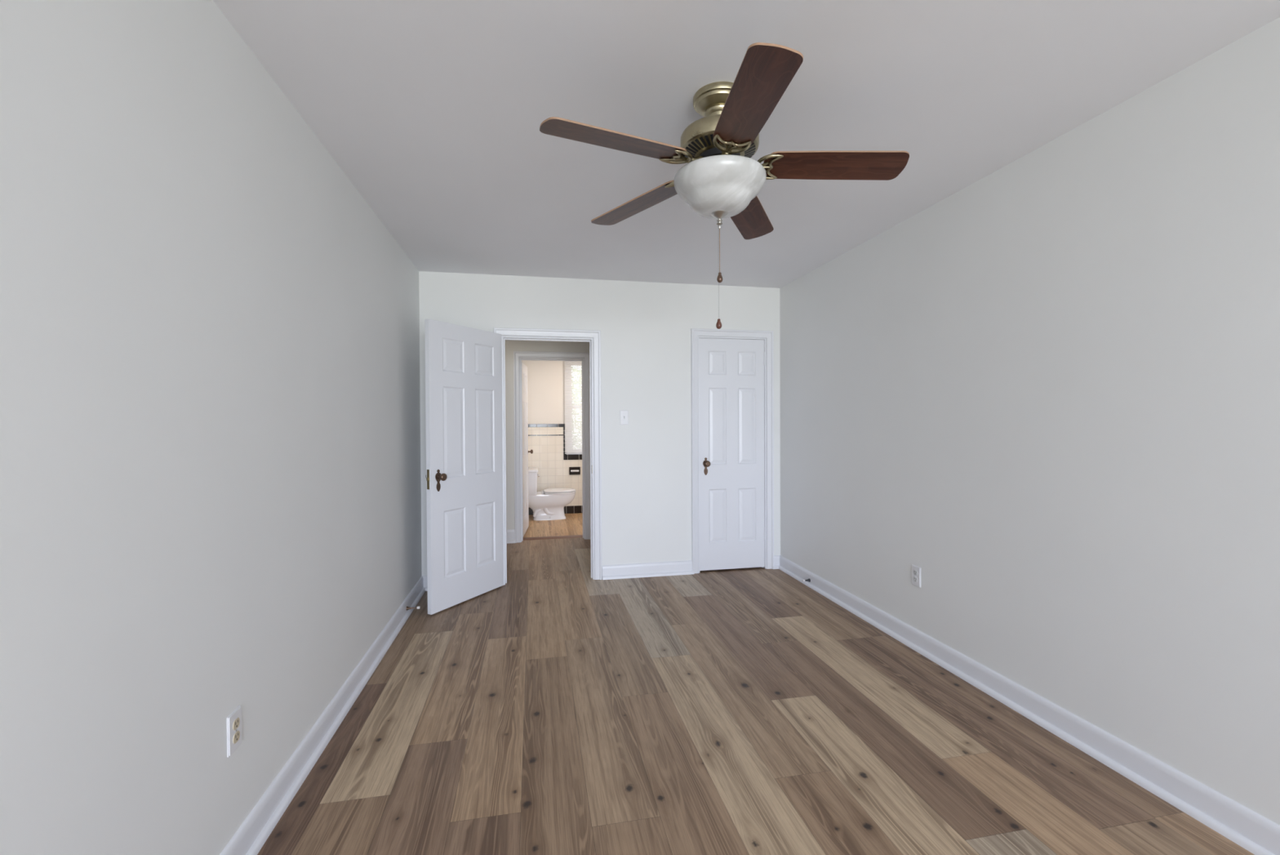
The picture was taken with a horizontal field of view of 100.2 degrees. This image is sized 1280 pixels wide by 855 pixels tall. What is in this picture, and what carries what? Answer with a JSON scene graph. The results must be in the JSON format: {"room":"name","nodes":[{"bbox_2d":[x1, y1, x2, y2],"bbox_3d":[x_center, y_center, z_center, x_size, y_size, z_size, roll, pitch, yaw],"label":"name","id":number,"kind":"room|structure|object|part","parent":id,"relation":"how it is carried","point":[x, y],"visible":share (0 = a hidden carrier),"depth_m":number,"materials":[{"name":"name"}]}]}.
{"room":"empty bedroom","nodes":[
{"label":"empty bedroom","id":0,"kind":"room"},
{"bbox_2d":[0,0,422,854],"bbox_3d":[-1.003,0.071,0.277,0.120,2.500,7.972,0,1,-11],"label":"wall","id":1,"kind":"structure","parent":0,"point":[211,468],"depth_m":1.32,"materials":[{"name":"paint"}]},
{"bbox_2d":[226,705,242,756],"bbox_3d":[-1.189,0.890,1.573,0.009,0.117,0.072,0,1,-11],"label":"wall outlet","id":2,"kind":"object","parent":1,"relation":"attached to","point":[234,738],"visible":1,"depth_m":1.56,"materials":[{"name":"white plastic"}]},
{"bbox_2d":[232,730,239,743],"bbox_3d":[-1.187,0.910,1.573,0.004,0.028,0.034,0,1,-11],"label":"receptacle","id":3,"kind":"object","parent":2,"relation":"attached to","point":[236,734],"depth_m":1.57,"materials":[{"name":"beige plastic"}]},
{"bbox_2d":[232,717,239,729],"bbox_3d":[-1.187,0.871,1.573,0.004,0.028,0.034,0,1,-11],"label":"receptacle","id":4,"kind":"object","parent":2,"relation":"attached to","point":[236,721],"depth_m":1.57,"materials":[{"name":"beige plastic"}]},
{"bbox_2d":[219,575,425,854],"bbox_3d":[-0.934,1.264,0.364,0.032,0.113,7.852,0,1,-11],"label":"baseboard","id":5,"kind":"structure","parent":1,"relation":"attached to","point":[256,828],"depth_m":2.07,"materials":[{"name":"paint"}]},
{"bbox_2d":[406,605,420,610],"bbox_3d":[-1.546,1.230,3.650,0.085,0.027,0.027,0,1,-11],"label":"door stop","id":6,"kind":"object","parent":1,"relation":"attached to","point":[417,606],"visible":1,"depth_m":3.65,"materials":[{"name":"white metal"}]},
{"bbox_2d":[521,360,565,423],"bbox_3d":[-0.779,-0.018,7.814,2.080,2.500,0.150,0,1,-11],"label":"wall","id":7,"kind":"structure","parent":0,"point":[546,388],"depth_m":7.62,"materials":[{"name":"paint"}]},
{"bbox_2d":[528,434,563,435],"bbox_3d":[-1.390,0.111,7.611,0.600,0.014,0.016,0,1,-11],"label":"trim","id":8,"kind":"structure","parent":7,"relation":"attached to","point":[538,434],"depth_m":7.61,"materials":[{"name":"black tile"}]},
{"bbox_2d":[528,423,564,426],"bbox_3d":[-1.373,-0.028,7.612,0.635,0.045,0.018,0,1,-11],"label":"trim","id":9,"kind":"structure","parent":7,"relation":"attached to","point":[529,424],"depth_m":7.61,"materials":[{"name":"black tile"}]},
{"bbox_2d":[528,426,582,506],"bbox_3d":[-0.674,0.562,7.310,1.880,1.135,0.890,0,1,-11],"label":"wall tiles","id":10,"kind":"structure","parent":7,"relation":"attached to","point":[547,455],"depth_m":7.64,"materials":[{"name":"white tile"}]},
{"bbox_2d":[568,466,580,474],"bbox_3d":[-0.936,0.623,7.687,0.158,0.112,0.034,0,1,-11],"label":"toilet paper holder","id":11,"kind":"object","parent":10,"relation":"attached to","point":[572,470],"visible":1,"depth_m":7.69,"materials":[{"name":"black tile"}]},
{"bbox_2d":[528,505,582,515],"bbox_3d":[-0.757,1.179,7.748,1.880,0.108,0.016,0,1,-11],"label":"trim","id":12,"kind":"structure","parent":7,"relation":"attached to","point":[573,508],"depth_m":7.70,"materials":[{"name":"black tile"}]},
{"bbox_2d":[563,426,566,454],"bbox_3d":[-1.078,0.228,7.674,0.039,0.471,0.016,0,1,-11],"label":"trim","id":13,"kind":"structure","parent":7,"relation":"attached to","point":[564,429],"depth_m":7.66,"materials":[{"name":"black tile"}]},
{"bbox_2d":[563,453,582,459],"bbox_3d":[-0.743,0.424,7.741,0.719,0.074,0.020,0,1,-11],"label":"trim","id":14,"kind":"structure","parent":7,"relation":"attached to","point":[578,456],"depth_m":7.69,"materials":[{"name":"black tile"}]},
{"bbox_2d":[565,360,582,454],"bbox_3d":[-0.763,-0.290,7.814,0.645,1.355,0.130,0,1,-11],"label":"window","id":15,"kind":"structure","parent":7,"relation":"in","point":[568,361],"depth_m":7.77,"materials":[{"name":"paint"}]},
{"bbox_2d":[564,360,582,453],"bbox_3d":[-0.750,-0.325,7.707,0.664,1.399,0.036,0,1,-11],"label":"window blind","id":16,"kind":"object","parent":15,"relation":"attached to","point":[573,375],"visible":0.3,"depth_m":7.66,"materials":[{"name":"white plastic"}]},
{"bbox_3d":[-0.746,0.367,7.715,0.664,0.014,0.026,0,1,-11],"label":"rail","id":17,"kind":"part","parent":16,"relation":"part of","materials":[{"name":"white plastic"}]},
{"bbox_3d":[-0.769,-0.613,7.835,0.589,0.650,0.032,0,1,-11],"label":"sash","id":18,"kind":"part","parent":15,"relation":"part of","materials":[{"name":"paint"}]},
{"bbox_3d":[-0.769,-0.615,7.835,0.465,0.565,0.004,0,1,-11],"label":"glass pane","id":19,"kind":"part","parent":15,"relation":"part of","materials":[{"name":"white"}]},
{"bbox_3d":[-0.760,0.020,7.809,0.465,0.585,0.004,0,1,-11],"label":"glass pane","id":20,"kind":"part","parent":15,"relation":"part of","materials":[{"name":"white glass"}]},
{"bbox_2d":[505,340,589,528],"bbox_3d":[-1.454,0.008,5.905,2.850,2.500,0.150,0,1,-11],"label":"wall","id":21,"kind":"structure","parent":0,"point":[511,346],"depth_m":5.84,"materials":[{"name":"paint"}]},
{"bbox_2d":[506,528,515,543],"bbox_3d":[-2.097,1.190,5.697,1.492,0.147,0.032,0,1,-11],"label":"baseboard","id":22,"kind":"structure","parent":21,"relation":"attached to","point":[510,532],"depth_m":5.83,"materials":[{"name":"paint"}]},
{"bbox_2d":[521,361,533,536],"bbox_3d":[-1.347,0.249,6.365,0.100,1.983,0.660,0,1,-6],"label":"door","id":23,"kind":"structure","parent":21,"relation":"in","point":[524,368],"depth_m":6.33,"materials":[{"name":"paint"}]},
{"bbox_2d":[513,351,590,542],"bbox_3d":[-0.981,0.211,6.002,0.832,2.087,0.200,0,1,-11],"label":"door frame","id":24,"kind":"structure","parent":21,"relation":"attached to","point":[518,356],"depth_m":5.93,"materials":[{"name":"paint"}]},
{"bbox_2d":[523,534,582,540],"bbox_3d":[-0.990,1.247,6.085,0.678,0.013,0.115,0,1,-11],"label":"threshold","id":25,"kind":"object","parent":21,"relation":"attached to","point":[572,535],"depth_m":6.06,"materials":[{"name":"brown wood"}]},
{"bbox_2d":[418,271,780,578],"bbox_3d":[-0.656,0.021,4.486,4.103,2.500,0.150,0,1,-11],"label":"wall","id":26,"kind":"structure","parent":0,"point":[645,327],"depth_m":4.53,"materials":[{"name":"paint"}]},
{"bbox_2d":[422,575,427,591],"bbox_3d":[-1.440,1.221,4.250,0.556,0.113,0.032,0,1,-11],"label":"baseboard","id":27,"kind":"structure","parent":26,"relation":"attached to","point":[424,577],"depth_m":4.20,"materials":[{"name":"paint"}]},
{"bbox_2d":[424,319,502,614],"bbox_3d":[-1.281,0.265,3.953,0.167,2.006,0.734,0,1,26],"label":"door","id":28,"kind":"structure","parent":26,"relation":"in","point":[464,407],"depth_m":3.89,"materials":[{"name":"paint"}]},
{"bbox_3d":[-1.439,0.353,3.636,0.022,0.135,0.002,0,1,27],"label":"latch plate","id":29,"kind":"part","parent":28,"relation":"part of","materials":[{"name":"metal"}]},
{"bbox_3d":[-1.360,0.340,3.675,0.062,0.052,0.052,0,1,26],"label":"knob","id":30,"kind":"part","parent":28,"relation":"part of","materials":[{"name":"brown metal"}]},
{"bbox_2d":[493,327,601,585],"bbox_3d":[-0.762,0.235,4.467,0.859,2.073,0.200,0,1,-11],"label":"door frame","id":31,"kind":"structure","parent":26,"relation":"attached to","point":[593,337],"depth_m":4.45,"materials":[{"name":"paint"}]},
{"bbox_2d":[619,409,628,424],"bbox_3d":[-0.132,-0.084,4.503,0.074,0.122,0.019,0,1,-11],"label":"light switch","id":32,"kind":"object","parent":26,"relation":"attached to","point":[624,414],"visible":1,"depth_m":4.51,"materials":[{"name":"white plastic"}]},
{"bbox_2d":[602,560,693,579],"bbox_3d":[0.074,1.210,4.551,0.792,0.113,0.032,0,1,-11],"label":"baseboard","id":33,"kind":"structure","parent":26,"relation":"attached to","point":[673,567],"depth_m":4.55,"materials":[{"name":"paint"}]},
{"bbox_2d":[698,337,765,570],"bbox_3d":[0.822,0.234,4.696,0.616,2.022,0.100,0,1,-11],"label":"door","id":34,"kind":"structure","parent":26,"relation":"in","point":[732,529],"depth_m":4.71,"materials":[{"name":"paint"}]},
{"bbox_3d":[0.580,0.313,4.629,0.052,0.052,0.062,0,1,-11],"label":"knob","id":35,"kind":"part","parent":34,"relation":"part of","materials":[{"name":"brown metal"}]},
{"bbox_2d":[690,328,773,573],"bbox_3d":[0.802,0.204,4.765,0.754,2.113,0.175,0,1,-11],"label":"door frame","id":36,"kind":"structure","parent":26,"relation":"attached to","point":[767,335],"depth_m":4.69,"materials":[{"name":"paint"}]},
{"bbox_2d":[773,555,779,568],"bbox_3d":[1.220,1.202,4.779,0.085,0.113,0.032,0,1,-11],"label":"baseboard","id":37,"kind":"structure","parent":26,"relation":"attached to","point":[776,557],"depth_m":4.78,"materials":[{"name":"paint"}]},
{"bbox_2d":[213,0,1279,288],"bbox_3d":[0.537,-1.240,0.569,3.273,0.100,7.972,0,1,-11],"label":"ceiling","id":38,"kind":"structure","parent":0,"point":[434,111],"depth_m":1.94,"materials":[{"name":"paint"}]},
{"bbox_2d":[539,42,909,328],"bbox_3d":[0.301,-0.783,1.917,1.299,0.840,1.233,0,1,-11],"label":"ceiling fan","id":39,"kind":"object","parent":38,"relation":"hanging from","point":[720,180],"visible":1,"depth_m":1.86,"materials":[{"name":"brown wood"}]},
{"bbox_3d":[-0.078,-0.949,1.774,0.508,0.006,0.141,-2,11,-27],"label":"blade","id":40,"kind":"part","parent":39,"relation":"part of","materials":[{"name":"brown wood"}]},
{"bbox_3d":[-0.003,-0.935,2.246,0.508,0.006,0.141,-5,7,44],"label":"blade","id":41,"kind":"part","parent":39,"relation":"part of","materials":[{"name":"brown wood"}]},
{"bbox_3d":[0.290,-0.574,1.975,0.001,0.349,0.001,0,1,-11],"label":"pull chain","id":42,"kind":"part","parent":39,"relation":"part of","materials":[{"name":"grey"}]},
{"bbox_3d":[0.291,-0.382,1.977,0.022,0.037,0.022,0,1,-11],"label":"pull knob","id":43,"kind":"part","parent":39,"relation":"part of","materials":[{"name":"brown wood"}]},
{"bbox_3d":[0.292,-0.648,1.961,0.003,0.164,0.003,0,1,-11],"label":"pull chain","id":44,"kind":"part","parent":39,"relation":"part of","materials":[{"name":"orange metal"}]},
{"bbox_3d":[0.293,-0.549,1.962,0.022,0.037,0.022,0,1,-11],"label":"pull knob","id":45,"kind":"part","parent":39,"relation":"part of","materials":[{"name":"brown metal"}]},
{"bbox_3d":[0.291,-0.851,1.960,0.334,0.138,0.334,0,1,-11],"label":"lamp shade","id":46,"kind":"part","parent":39,"relation":"part of","materials":[{"name":"white glass"}]},
{"bbox_3d":[0.466,-0.932,2.330,0.141,0.006,0.508,-12,-9,24],"label":"blade","id":47,"kind":"part","parent":39,"relation":"part of","materials":[{"name":"brown wood"}]},
{"bbox_3d":[0.320,-0.936,1.548,0.141,0.006,0.508,9,3,-5],"label":"blade","id":48,"kind":"part","parent":39,"relation":"part of","materials":[{"name":"brown wood"}]},
{"bbox_3d":[0.702,-0.948,1.940,0.508,0.006,0.141,2,-14,3],"label":"blade","id":49,"kind":"part","parent":39,"relation":"part of","materials":[{"name":"brown wood"}]},
{"bbox_2d":[257,512,1254,854],"bbox_3d":[-0.355,1.321,2.156,4.801,0.050,11.140,0,1,-11],"label":"floor","id":50,"kind":"structure","parent":0,"point":[554,708],"depth_m":2.18,"materials":[{"name":"brown wood"}]},
{"bbox_2d":[528,466,575,519],"bbox_3d":[-1.236,0.895,7.294,0.723,0.692,0.464,0,1,-11],"label":"toilet","id":51,"kind":"object","parent":50,"relation":"on","point":[548,504],"visible":0.92,"depth_m":7.16,"materials":[{"name":"white ceramic"}]},
{"bbox_3d":[-1.486,0.741,7.242,0.190,0.300,0.435,0,1,-11],"label":"tank","id":52,"kind":"part","parent":51,"relation":"part of","materials":[{"name":"white ceramic"}]},
{"bbox_3d":[-1.486,0.571,7.240,0.216,0.040,0.464,0,1,-11],"label":"tank lid","id":53,"kind":"part","parent":51,"relation":"part of","materials":[{"name":"white ceramic"}]},
{"bbox_3d":[-1.232,1.066,7.296,0.705,0.350,0.364,0,1,-11],"label":"bowl","id":54,"kind":"part","parent":51,"relation":"part of","materials":[{"name":"white ceramic"}]},
{"bbox_3d":[-1.095,0.880,7.322,0.434,0.018,0.374,0,1,-11],"label":"seat","id":55,"kind":"part","parent":51,"relation":"part of","materials":[{"name":"white ceramic"}]},
{"bbox_3d":[-1.097,0.852,7.321,0.435,0.027,0.372,0,1,-11],"label":"lid","id":56,"kind":"part","parent":51,"relation":"part of","materials":[{"name":"white ceramic"}]},
{"bbox_2d":[779,17,1279,824],"bbox_3d":[2.090,0.049,0.891,0.120,2.500,7.972,0,1,-11],"label":"wall","id":57,"kind":"structure","parent":0,"point":[1048,391],"depth_m":2.13,"materials":[{"name":"paint"}]},
{"bbox_2d":[911,564,920,587],"bbox_3d":[1.593,0.857,3.090,0.009,0.117,0.072,0,1,-11],"label":"wall outlet","id":58,"kind":"object","parent":57,"relation":"attached to","point":[916,571],"visible":1,"depth_m":3.08,"materials":[{"name":"white plastic"}]},
{"bbox_2d":[778,555,1279,854],"bbox_3d":[2.009,1.243,0.949,0.032,0.113,7.852,0,1,-11],"label":"baseboard","id":59,"kind":"structure","parent":57,"relation":"attached to","point":[1254,832],"depth_m":2.12,"materials":[{"name":"paint"}]}
]}

